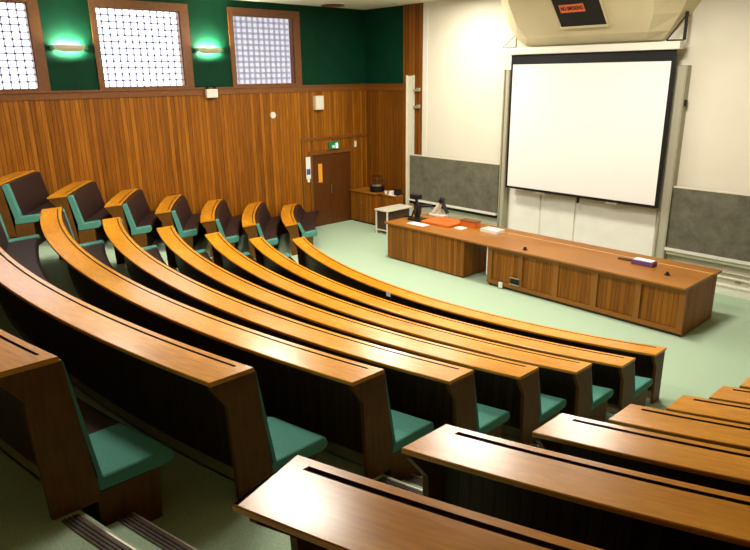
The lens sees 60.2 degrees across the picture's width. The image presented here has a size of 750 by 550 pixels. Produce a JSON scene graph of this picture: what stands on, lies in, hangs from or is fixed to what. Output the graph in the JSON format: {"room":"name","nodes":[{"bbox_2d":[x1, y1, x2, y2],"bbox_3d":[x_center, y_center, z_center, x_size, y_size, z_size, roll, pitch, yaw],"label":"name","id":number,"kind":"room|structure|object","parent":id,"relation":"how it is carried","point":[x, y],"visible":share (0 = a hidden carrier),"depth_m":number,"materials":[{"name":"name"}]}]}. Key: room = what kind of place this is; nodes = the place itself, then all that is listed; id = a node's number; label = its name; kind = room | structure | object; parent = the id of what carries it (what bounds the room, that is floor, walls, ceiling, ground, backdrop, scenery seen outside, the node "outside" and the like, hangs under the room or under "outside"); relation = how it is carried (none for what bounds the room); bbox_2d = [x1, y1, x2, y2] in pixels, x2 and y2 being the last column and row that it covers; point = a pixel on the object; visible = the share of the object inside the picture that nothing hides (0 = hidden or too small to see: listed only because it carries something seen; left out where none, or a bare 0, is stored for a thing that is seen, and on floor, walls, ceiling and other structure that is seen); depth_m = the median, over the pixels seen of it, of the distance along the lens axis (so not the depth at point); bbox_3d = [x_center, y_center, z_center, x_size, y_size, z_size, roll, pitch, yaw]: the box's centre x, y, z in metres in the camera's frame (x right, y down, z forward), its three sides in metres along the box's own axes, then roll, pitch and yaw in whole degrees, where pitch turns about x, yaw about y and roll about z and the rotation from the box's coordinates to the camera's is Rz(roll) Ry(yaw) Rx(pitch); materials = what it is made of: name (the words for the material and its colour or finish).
{"room":"lecture hall","nodes":[
{"label":"lecture hall","id":0,"kind":"room"},
{"bbox_2d":[0,450,141,549],"bbox_3d":[-3.828,0.900,6.410,3.169,0.330,16.240,-16,23,-40],"label":"floor","id":1,"kind":"structure","parent":0,"point":[26,523],"depth_m":3.91,"materials":[{"name":"green carpet"}]},
{"bbox_2d":[61,513,136,549],"bbox_3d":[-1.118,1.635,3.459,1.785,0.073,0.129,10,20,32],"label":"stair edge","id":2,"kind":"structure","parent":1,"relation":"attached to","point":[85,527],"depth_m":3.77,"materials":[{"name":"silver metal"}]},
{"bbox_2d":[0,237,290,549],"bbox_3d":[-2.990,0.959,7.234,3.328,0.290,16.240,-16,23,-40],"label":"floor","id":3,"kind":"structure","parent":0,"point":[197,501],"depth_m":4.50,"materials":[{"name":"green carpet"}]},
{"bbox_2d":[0,329,173,526],"bbox_3d":[-4.731,0.142,7.141,1.549,1.360,8.988,-14,22,-37],"label":"bench","id":4,"kind":"object","parent":3,"relation":"on","point":[81,456],"visible":0.99,"depth_m":3.98,"materials":[{"name":"brown wood"}]},
{"bbox_2d":[106,512,197,549],"bbox_3d":[-0.944,1.794,3.673,1.834,0.177,0.310,10,20,31],"label":"stair step","id":5,"kind":"structure","parent":3,"relation":"on","point":[134,528],"depth_m":4.01,"materials":[{"name":"green carpet"}]},
{"bbox_2d":[232,455,602,549],"bbox_3d":[1.338,1.586,2.259,3.694,1.360,1.083,7,19,22],"label":"bench","id":6,"kind":"object","parent":3,"relation":"on","point":[320,506],"visible":1,"depth_m":2.33,"materials":[{"name":"brown wood"}]},
{"bbox_2d":[25,0,364,90],"bbox_3d":[-7.065,-2.805,13.872,18.690,6.500,0.220,-16,23,-40],"label":"wall","id":7,"kind":"structure","parent":0,"point":[332,40],"depth_m":15.89,"materials":[{"name":"green paint"}]},
{"bbox_2d":[0,0,50,91],"bbox_3d":[-7.717,-4.554,12.655,2.250,1.885,0.215,-16,23,-40],"label":"window","id":8,"kind":"structure","parent":7,"relation":"in","point":[21,45],"depth_m":13.16,"materials":[{"name":"grey glass"}]},
{"bbox_2d":[49,45,87,51],"bbox_3d":[-6.416,-4.771,13.606,0.780,0.131,0.208,-16,23,-40],"label":"wall sconce","id":9,"kind":"object","parent":7,"relation":"attached to","point":[66,48],"visible":1,"depth_m":13.53,"materials":[{"name":"brown metal"}]},
{"bbox_2d":[88,0,194,89],"bbox_3d":[-5.303,-5.239,14.775,2.280,1.885,0.215,-16,23,-40],"label":"window","id":10,"kind":"structure","parent":7,"relation":"in","point":[137,44],"depth_m":14.79,"materials":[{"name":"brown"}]},
{"bbox_2d":[0,84,365,100],"bbox_3d":[-7.063,-3.709,13.384,18.440,0.175,0.090,-16,23,-40],"label":"trim","id":11,"kind":"structure","parent":7,"relation":"attached to","point":[76,94],"depth_m":15.14,"materials":[{"name":"brown wood"}]},
{"bbox_2d":[0,90,366,234],"bbox_3d":[-7.042,-1.741,14.035,18.490,3.970,0.030,-16,23,-40],"label":"wall paneling","id":12,"kind":"structure","parent":7,"relation":"attached to","point":[201,149],"depth_m":15.94,"materials":[{"name":"brown wood"}]},
{"bbox_2d":[194,48,223,53],"bbox_3d":[-3.998,-5.457,15.729,0.780,0.131,0.208,-16,23,-40],"label":"wall sconce","id":13,"kind":"object","parent":7,"relation":"attached to","point":[201,50],"visible":1,"depth_m":15.63,"materials":[{"name":"brown metal"}]},
{"bbox_2d":[205,85,217,97],"bbox_3d":[-4.041,-4.527,15.954,0.300,0.290,0.115,-16,23,-40],"label":"emergency light","id":14,"kind":"object","parent":7,"relation":"attached to","point":[209,93],"visible":1,"depth_m":15.91,"materials":[{"name":"white plastic"}]},
{"bbox_2d":[227,7,301,86],"bbox_3d":[-2.881,-5.926,16.901,2.170,1.885,0.215,-16,23,-40],"label":"window","id":15,"kind":"structure","parent":7,"relation":"in","point":[262,42],"depth_m":16.95,"materials":[{"name":"grey glass"}]},
{"bbox_2d":[270,112,275,117],"bbox_3d":[-2.742,-4.295,17.369,0.170,0.170,0.029,-16,23,-40],"label":"disc","id":16,"kind":"object","parent":7,"relation":"attached to","point":[272,114],"visible":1,"depth_m":17.35,"materials":[{"name":"white plastic"}]},
{"bbox_2d":[313,96,323,109],"bbox_3d":[-1.591,-4.856,18.226,0.290,0.380,0.147,-16,23,-40],"label":"wall speaker","id":17,"kind":"object","parent":7,"relation":"attached to","point":[318,101],"visible":1,"depth_m":18.16,"materials":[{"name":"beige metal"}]},
{"bbox_2d":[317,98,322,107],"bbox_3d":[-1.544,-4.842,18.176,0.210,0.280,0.007,-16,23,-40],"label":"grille","id":18,"kind":"object","parent":17,"relation":"attached to","point":[319,100],"depth_m":18.17,"materials":[{"name":"white plastic"}]},
{"bbox_2d":[309,147,352,226],"bbox_3d":[-1.281,-2.623,19.283,1.620,2.220,0.081,-16,23,-40],"label":"door","id":19,"kind":"structure","parent":7,"relation":"in","point":[331,181],"depth_m":19.27,"materials":[{"name":"brown wood"}]},
{"bbox_2d":[305,157,310,181],"bbox_3d":[-1.907,-3.014,18.507,0.160,0.720,0.020,-16,23,-40],"label":"notice","id":20,"kind":"object","parent":19,"relation":"attached to","point":[308,165],"visible":1,"depth_m":18.49,"materials":[{"name":"white paper"}]},
{"bbox_2d":[318,164,322,182],"bbox_3d":[-1.594,-2.974,18.876,0.140,0.540,0.009,-16,23,-40],"label":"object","id":21,"kind":"structure","parent":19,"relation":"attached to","point":[320,166],"depth_m":18.88,"materials":[{"name":"orange glass"}]},
{"bbox_2d":[301,133,364,211],"bbox_3d":[-1.177,-2.832,19.314,2.420,2.600,0.030,-16,23,-40],"label":"trim","id":22,"kind":"structure","parent":7,"relation":"attached to","point":[360,134],"depth_m":18.61,"materials":[{"name":"brown wood"}]},
{"bbox_2d":[328,141,338,148],"bbox_3d":[-1.195,-3.797,18.915,0.360,0.200,0.079,-16,23,-40],"label":"exit sign","id":23,"kind":"object","parent":7,"relation":"attached to","point":[332,145],"visible":1,"depth_m":18.89,"materials":[{"name":"green plastic"}]},
{"bbox_2d":[0,240,422,489],"bbox_3d":[-2.149,0.984,8.052,3.494,0.260,16.240,-16,23,-40],"label":"floor","id":24,"kind":"structure","parent":0,"point":[56,271],"depth_m":10.05,"materials":[{"name":"green carpet"}]},
{"bbox_2d":[0,170,54,244],"bbox_3d":[-6.990,-1.345,13.072,0.797,1.318,2.353,-3,17,-7],"label":"bench","id":25,"kind":"object","parent":24,"relation":"on","point":[23,194],"visible":0.78,"depth_m":12.54,"materials":[{"name":"brown wood"}]},
{"bbox_2d":[0,215,327,500],"bbox_3d":[-3.803,0.271,7.791,1.598,1.288,9.051,-14,22,-37],"label":"bench","id":26,"kind":"object","parent":24,"relation":"on","point":[207,407],"visible":0.99,"depth_m":5.05,"materials":[{"name":"brown wood"}]},
{"bbox_2d":[376,476,422,494],"bbox_3d":[0.610,1.796,4.969,1.368,0.073,0.122,9,20,29],"label":"stair edge","id":27,"kind":"structure","parent":24,"relation":"attached to","point":[384,479],"depth_m":5.21,"materials":[{"name":"silver metal"}]},
{"bbox_2d":[401,424,749,549],"bbox_3d":[2.140,1.625,3.204,3.997,1.288,1.062,6,19,21],"label":"bench","id":28,"kind":"object","parent":24,"relation":"on","point":[584,501],"visible":0.83,"depth_m":3.23,"materials":[{"name":"brown wood"}]},
{"bbox_2d":[71,239,421,476],"bbox_3d":[-1.338,0.998,8.837,3.611,0.250,16.240,-16,23,-40],"label":"floor","id":29,"kind":"structure","parent":0,"point":[109,248],"depth_m":12.35,"materials":[{"name":"green carpet"}]},
{"bbox_2d":[47,180,111,243],"bbox_3d":[-6.135,-1.278,13.834,0.820,1.241,2.474,-3,17,-8],"label":"bench","id":30,"kind":"object","parent":29,"relation":"on","point":[83,204],"visible":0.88,"depth_m":13.22,"materials":[{"name":"brown wood"}]},
{"bbox_2d":[40,207,433,480],"bbox_3d":[-2.924,0.367,8.459,1.634,1.211,8.993,-14,22,-37],"label":"bench","id":31,"kind":"object","parent":29,"relation":"on","point":[346,402],"visible":0.85,"depth_m":5.70,"materials":[{"name":"brown wood"}]},
{"bbox_2d":[402,474,422,488],"bbox_3d":[0.785,1.904,5.170,1.426,0.142,0.302,9,20,29],"label":"stair step","id":32,"kind":"structure","parent":29,"relation":"on","point":[412,479],"depth_m":5.48,"materials":[{"name":"green carpet"}]},
{"bbox_2d":[532,413,749,496],"bbox_3d":[3.035,1.674,4.022,4.019,1.211,1.065,6,18,19],"label":"bench","id":33,"kind":"object","parent":29,"relation":"on","point":[727,469],"visible":0.37,"depth_m":4.04,"materials":[{"name":"brown wood"}]},
{"bbox_2d":[128,236,536,445],"bbox_3d":[-0.549,1.000,9.597,3.833,0.220,16.240,-16,23,-40],"label":"floor","id":34,"kind":"structure","parent":0,"point":[159,242],"depth_m":14.04,"materials":[{"name":"green carpet"}]},
{"bbox_2d":[104,188,160,247],"bbox_3d":[-5.356,-1.224,14.577,0.843,1.180,2.510,-3,17,-8],"label":"bench","id":35,"kind":"object","parent":34,"relation":"on","point":[141,223],"visible":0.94,"depth_m":14.05,"materials":[{"name":"brown wood"}]},
{"bbox_2d":[102,217,509,437],"bbox_3d":[-2.122,0.457,9.087,1.671,1.150,8.926,-14,22,-38],"label":"bench","id":36,"kind":"object","parent":34,"relation":"on","point":[439,393],"visible":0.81,"depth_m":6.37,"materials":[{"name":"brown wood"}]},
{"bbox_2d":[608,404,749,450],"bbox_3d":[3.850,1.716,4.802,4.116,1.150,1.073,5,18,17],"label":"bench","id":37,"kind":"object","parent":34,"relation":"on","point":[685,426],"visible":0.3,"depth_m":4.82,"materials":[{"name":"brown wood"}]},
{"bbox_2d":[240,0,443,9],"bbox_3d":[-1.520,-4.153,7.122,18.690,0.150,16.840,-16,23,-40],"label":"ceiling","id":38,"kind":"structure","parent":0,"point":[349,4],"depth_m":16.87,"materials":[{"name":"paint"}]},
{"bbox_2d":[321,4,344,6],"bbox_3d":[-1.141,-7.246,17.398,0.640,0.034,0.640,-16,23,-40],"label":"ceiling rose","id":39,"kind":"object","parent":38,"relation":"attached to","point":[323,5],"visible":1,"depth_m":17.22,"materials":[{"name":"brown wood"}]},
{"bbox_2d":[194,234,532,442],"bbox_3d":[0.242,0.981,10.354,4.091,0.210,16.240,-16,23,-40],"label":"floor","id":40,"kind":"structure","parent":0,"point":[202,243],"depth_m":15.63,"materials":[{"name":"green carpet"}]},
{"bbox_2d":[155,194,201,249],"bbox_3d":[-4.567,-1.197,15.316,0.865,1.114,2.589,-3,17,-8],"label":"bench","id":41,"kind":"object","parent":40,"relation":"on","point":[174,210],"visible":0.77,"depth_m":14.79,"materials":[{"name":"brown wood"}]},
{"bbox_2d":[156,225,565,444],"bbox_3d":[-1.331,0.526,9.689,1.693,1.084,8.747,-15,22,-38],"label":"bench","id":42,"kind":"object","parent":40,"relation":"on","point":[513,387],"visible":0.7,"depth_m":7.07,"materials":[{"name":"brown wood"}]},
{"bbox_2d":[666,395,749,424],"bbox_3d":[4.680,1.732,5.576,4.231,1.084,1.083,4,18,15],"label":"bench","id":43,"kind":"object","parent":40,"relation":"on","point":[690,405],"visible":0.23,"depth_m":5.63,"materials":[{"name":"brown wood"}]},
{"bbox_2d":[235,234,614,422],"bbox_3d":[1.050,0.944,11.120,4.438,0.190,16.240,-16,23,-40],"label":"floor","id":44,"kind":"structure","parent":0,"point":[242,245],"depth_m":16.33,"materials":[{"name":"green carpet"}]},
{"bbox_2d":[200,199,241,256],"bbox_3d":[-3.728,-1.137,15.885,0.901,1.064,3.090,-3,17,-7],"label":"bench","id":45,"kind":"object","parent":44,"relation":"on","point":[216,216],"visible":0.8,"depth_m":15.38,"materials":[{"name":"brown wood"}]},
{"bbox_2d":[205,232,613,421],"bbox_3d":[-0.565,0.576,10.291,1.731,1.034,8.629,-15,22,-38],"label":"bench","id":46,"kind":"object","parent":44,"relation":"on","point":[570,380],"visible":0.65,"depth_m":7.91,"materials":[{"name":"brown wood"}]},
{"bbox_2d":[709,386,749,405],"bbox_3d":[5.514,1.728,6.349,4.396,1.034,1.099,3,18,12],"label":"bench","id":47,"kind":"object","parent":44,"relation":"on","point":[725,393],"visible":0.18,"depth_m":6.40,"materials":[{"name":"brown wood"}]},
{"bbox_2d":[274,220,749,413],"bbox_3d":[2.681,0.572,12.579,7.042,0.001,16.240,-16,23,-40],"label":"floor","id":48,"kind":"structure","parent":0,"point":[715,354],"depth_m":11.98,"materials":[{"name":"green carpet"}]},
{"bbox_2d":[242,201,281,258],"bbox_3d":[-2.882,-1.147,16.606,0.921,1.018,3.438,-2,17,-4],"label":"bench","id":49,"kind":"object","parent":48,"relation":"on","point":[257,221],"visible":0.79,"depth_m":16.14,"materials":[{"name":"brown wood"}]},
{"bbox_2d":[281,203,318,255],"bbox_3d":[-2.034,-1.325,17.502,0.996,0.808,3.316,-2,17,-3],"label":"bench","id":50,"kind":"object","parent":48,"relation":"on","point":[295,219],"visible":0.88,"depth_m":16.77,"materials":[{"name":"brown wood"}]},
{"bbox_2d":[350,187,389,224],"bbox_3d":[-0.125,-2.106,19.692,0.730,0.965,1.110,-16,23,-40],"label":"base cabinet","id":51,"kind":"object","parent":48,"relation":"on","point":[364,201],"visible":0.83,"depth_m":19.41,"materials":[{"name":"brown wood"}]},
{"bbox_2d":[370,175,383,191],"bbox_3d":[0.063,-2.727,19.269,0.430,0.466,0.430,-16,23,-40],"label":"projector","id":52,"kind":"object","parent":51,"relation":"on","point":[373,188],"visible":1,"depth_m":19.15,"materials":[{"name":"black plastic"}]},
{"bbox_2d":[381,193,402,206],"bbox_3d":[0.504,-1.924,19.142,0.330,0.930,0.585,-16,23,-40],"label":"base cabinet","id":53,"kind":"object","parent":48,"relation":"on","point":[387,200],"visible":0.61,"depth_m":18.93,"materials":[{"name":"brown wood"}]},
{"bbox_2d":[394,189,400,195],"bbox_3d":[0.662,-2.423,18.886,0.160,0.170,0.160,-16,23,-40],"label":"case","id":54,"kind":"object","parent":53,"relation":"on","point":[397,192],"visible":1,"depth_m":18.82,"materials":[{"name":"plastic"}]},
{"bbox_2d":[374,204,411,235],"bbox_3d":[0.529,-1.586,18.440,1.000,0.700,0.520,-16,23,-40],"label":"table","id":55,"kind":"object","parent":48,"relation":"on","point":[392,212],"visible":0.81,"depth_m":18.19,"materials":[{"name":"white wood"}]},
{"bbox_2d":[388,224,486,277],"bbox_3d":[1.588,-0.718,15.338,1.270,0.855,2.390,-16,23,-40],"label":"base cabinet","id":56,"kind":"object","parent":48,"relation":"on","point":[455,257],"visible":0.76,"depth_m":14.65,"materials":[{"name":"brown wood"}]},
{"bbox_2d":[249,237,652,413],"bbox_3d":[0.237,0.593,10.928,1.900,0.988,8.500,-16,23,-40],"label":"bench","id":57,"kind":"object","parent":48,"relation":"on","point":[615,372],"visible":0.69,"depth_m":8.68,"materials":[{"name":"brown wood"}]},
{"bbox_2d":[292,237,666,403],"bbox_3d":[0.710,0.531,11.464,1.246,0.778,8.488,-15,22,-38],"label":"bench","id":58,"kind":"object","parent":48,"relation":"on","point":[649,361],"visible":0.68,"depth_m":9.86,"materials":[{"name":"brown wood"}]},
{"bbox_2d":[486,247,716,336],"bbox_3d":[4.209,0.092,12.626,1.315,0.855,4.115,-16,23,-40],"label":"base cabinet","id":59,"kind":"object","parent":48,"relation":"on","point":[676,312],"visible":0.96,"depth_m":11.79,"materials":[{"name":"brown wood"}]},
{"bbox_2d":[510,278,518,284],"bbox_3d":[2.852,0.134,13.210,0.015,0.120,0.200,-16,23,-40],"label":"outlet","id":60,"kind":"object","parent":59,"relation":"attached to","point":[513,281],"depth_m":13.20,"materials":[{"name":"black plastic"}]},
{"bbox_2d":[384,213,721,290],"bbox_3d":[3.212,-0.667,13.590,1.500,0.043,7.195,-16,23,-40],"label":"countertop","id":61,"kind":"structure","parent":59,"relation":"on","point":[683,276],"depth_m":12.67,"materials":[{"name":"brown wood"}]},
{"bbox_2d":[404,193,431,221],"bbox_3d":[1.018,-1.644,15.735,0.372,0.600,0.697,-16,23,-40],"label":"camera","id":62,"kind":"object","parent":61,"relation":"on","point":[416,197],"visible":0.99,"depth_m":15.71,"materials":[{"name":"black plastic"}]},
{"bbox_2d":[408,222,427,226],"bbox_3d":[1.022,-1.208,15.335,0.240,0.004,0.520,-16,23,-40],"label":"paper sheet","id":63,"kind":"object","parent":61,"relation":"on","point":[412,223],"visible":1,"depth_m":15.29,"materials":[{"name":"white paper"}]},
{"bbox_2d":[429,197,448,216],"bbox_3d":[1.618,-1.690,16.010,0.214,0.513,0.655,-16,23,-40],"label":"desk lamp","id":64,"kind":"object","parent":61,"relation":"on","point":[441,200],"visible":0.96,"depth_m":15.97,"materials":[{"name":"white metal"}]},
{"bbox_2d":[421,216,459,227],"bbox_3d":[1.650,-1.271,15.438,0.680,0.050,0.880,-16,23,-40],"label":"mat","id":65,"kind":"object","parent":61,"relation":"on","point":[439,221],"visible":0.8,"depth_m":15.35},
{"bbox_2d":[454,226,466,229],"bbox_3d":[1.972,-1.078,14.854,0.200,0.020,0.220,-16,23,-40],"label":"paper sheet","id":66,"kind":"object","parent":61,"relation":"on","point":[459,227],"visible":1,"depth_m":14.82,"materials":[{"name":"white paper"}]},
{"bbox_2d":[459,218,480,228],"bbox_3d":[2.212,-1.201,15.021,0.220,0.150,0.480,-16,23,-40],"label":"wooden box","id":67,"kind":"object","parent":61,"relation":"on","point":[466,222],"visible":1,"depth_m":14.94,"materials":[{"name":"orange wood"}]},
{"bbox_2d":[480,226,504,234],"bbox_3d":[2.632,-1.000,14.492,0.290,0.070,0.460,-16,23,-40],"label":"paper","id":68,"kind":"object","parent":61,"relation":"on","point":[488,229],"visible":1,"depth_m":14.47,"materials":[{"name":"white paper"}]},
{"bbox_2d":[618,257,630,260],"bbox_3d":[4.728,-0.303,12.245,0.080,0.025,0.240,-16,23,-40],"label":"duster","id":69,"kind":"object","parent":61,"relation":"on","point":[621,258],"visible":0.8,"depth_m":12.23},
{"bbox_2d":[631,257,656,267],"bbox_3d":[4.950,-0.235,11.889,0.180,0.100,0.410,-16,23,-40],"label":"tissue box","id":70,"kind":"object","parent":61,"relation":"on","point":[638,261],"visible":1,"depth_m":11.82,"materials":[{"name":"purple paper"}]},
{"bbox_2d":[739,377,749,389],"bbox_3d":[6.363,1.695,7.145,4.669,0.988,1.127,2,17,9],"label":"bench","id":71,"kind":"object","parent":48,"relation":"on","point":[746,384],"visible":0.24,"depth_m":7.13,"materials":[{"name":"brown wood"}]},
{"bbox_2d":[421,0,749,289],"bbox_3d":[5.309,-3.000,14.043,0.200,6.500,16.840,-16,23,-40],"label":"wall","id":72,"kind":"structure","parent":0,"point":[466,38],"depth_m":13.40,"materials":[{"name":"paint"}]},
{"bbox_2d":[364,5,402,83],"bbox_3d":[0.261,-6.540,18.489,0.006,2.060,1.660,-16,23,-40],"label":"trim","id":73,"kind":"structure","parent":72,"relation":"attached to","point":[383,26],"depth_m":18.48,"materials":[{"name":"green paint"}]},
{"bbox_2d":[365,84,402,89],"bbox_3d":[0.264,-5.462,18.769,0.090,0.175,1.595,-16,23,-40],"label":"trim","id":74,"kind":"structure","parent":72,"relation":"attached to","point":[368,86],"depth_m":18.74,"materials":[{"name":"brown wood"}]},
{"bbox_2d":[366,90,402,194],"bbox_3d":[0.300,-3.492,19.410,0.030,3.970,1.620,-16,23,-40],"label":"trim","id":75,"kind":"structure","parent":72,"relation":"attached to","point":[384,108],"depth_m":19.21,"materials":[{"name":"brown wood"}]},
{"bbox_2d":[403,3,422,214],"bbox_3d":[1.063,-4.309,18.254,0.060,6.200,0.700,-16,23,-40],"label":"trim","id":76,"kind":"structure","parent":72,"relation":"attached to","point":[412,13],"depth_m":17.76,"materials":[{"name":"brown wood"}]},
{"bbox_2d":[405,75,420,215],"bbox_3d":[1.087,-3.464,18.430,0.149,4.280,0.540,-16,23,-40],"label":"rail","id":77,"kind":"object","parent":72,"relation":"attached to","point":[410,80],"visible":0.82,"depth_m":18.27,"materials":[{"name":"beige metal"}]},
{"bbox_2d":[422,2,427,155],"bbox_3d":[1.363,-5.272,17.633,0.020,4.000,0.165,-16,23,-40],"label":"trim","id":78,"kind":"structure","parent":72,"relation":"attached to","point":[425,5],"depth_m":17.60,"materials":[{"name":"white wood"}]},
{"bbox_2d":[408,154,499,217],"bbox_3d":[2.082,-2.459,17.551,0.199,1.400,3.150,-16,23,-40],"label":"blackboard","id":79,"kind":"object","parent":72,"relation":"attached to","point":[466,186],"visible":0.98,"depth_m":17.38,"materials":[{"name":"stone"}]},
{"bbox_2d":[497,70,510,227],"bbox_3d":[3.245,-2.833,16.145,0.189,4.380,0.170,-16,23,-40],"label":"rail","id":80,"kind":"object","parent":72,"relation":"attached to","point":[503,191],"visible":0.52,"depth_m":16.06,"materials":[{"name":"grey metal"}]},
{"bbox_2d":[508,189,540,233],"bbox_3d":[3.724,-1.478,16.166,0.025,1.270,0.900,-16,23,-40],"label":"trim","id":81,"kind":"structure","parent":72,"relation":"attached to","point":[524,206],"depth_m":16.11,"materials":[{"name":"paint"}]},
{"bbox_2d":[539,193,575,240],"bbox_3d":[4.361,-1.280,15.504,0.025,1.270,0.900,-16,23,-40],"label":"trim","id":82,"kind":"structure","parent":72,"relation":"attached to","point":[557,211],"depth_m":15.45,"materials":[{"name":"paint"}]},
{"bbox_2d":[501,41,683,208],"bbox_3d":[4.538,-3.300,14.329,0.400,3.380,4.165,-16,23,-40],"label":"projection screen","id":83,"kind":"object","parent":72,"relation":"attached to","point":[593,125],"visible":1,"depth_m":13.99,"materials":[{"name":"fabric"}]},
{"bbox_2d":[501,0,701,47],"bbox_3d":[4.298,-5.393,13.259,1.300,1.240,4.975,-16,23,-40],"label":"ceiling canopy","id":84,"kind":"object","parent":72,"relation":"attached to","point":[535,23],"depth_m":13.24,"materials":[{"name":"paint"}]},
{"bbox_2d":[551,0,609,29],"bbox_3d":[4.088,-5.490,13.085,0.816,0.896,1.105,-16,23,-40],"label":"sign","id":85,"kind":"object","parent":84,"relation":"attached to","point":[571,14],"visible":1,"depth_m":13.19,"materials":[{"name":"black plastic"}]},
{"bbox_2d":[574,198,656,255],"bbox_3d":[5.331,-0.979,14.497,0.025,1.270,1.880,-16,23,-40],"label":"whiteboard","id":86,"kind":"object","parent":72,"relation":"attached to","point":[628,228],"depth_m":14.40,"materials":[{"name":"paint"}]},
{"bbox_2d":[653,65,691,258],"bbox_3d":[6.049,-1.976,13.229,0.189,4.410,0.260,-16,23,-40],"label":"rail","id":87,"kind":"object","parent":72,"relation":"attached to","point":[682,72],"visible":0.71,"depth_m":13.04,"materials":[{"name":"grey metal"}]},
{"bbox_2d":[664,186,749,268],"bbox_3d":[7.208,-0.802,12.250,0.199,1.420,3.235,-16,23,-40],"label":"blackboard","id":88,"kind":"object","parent":72,"relation":"attached to","point":[705,224],"visible":1,"depth_m":12.79,"materials":[{"name":"stone"}]},
{"bbox_2d":[715,283,749,299],"bbox_3d":[8.483,0.752,11.447,0.050,0.200,6.700,-16,23,-40],"label":"baseboard","id":89,"kind":"structure","parent":72,"relation":"attached to","point":[724,289],"depth_m":12.85,"materials":[{"name":"white paint"}]},
{"bbox_2d":[717,275,749,283],"bbox_3d":[8.472,0.512,11.343,0.044,0.044,6.630,-16,23,-40],"label":"pipe","id":90,"kind":"object","parent":72,"relation":"attached to","point":[720,276],"visible":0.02,"depth_m":12.76,"materials":[{"name":"beige metal"}]},
{"bbox_2d":[722,270,749,277],"bbox_3d":[8.471,0.407,11.311,0.044,0.044,6.630,-16,23,-40],"label":"pipe","id":91,"kind":"object","parent":72,"relation":"attached to","point":[727,272],"visible":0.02,"depth_m":12.71,"materials":[{"name":"beige metal"}]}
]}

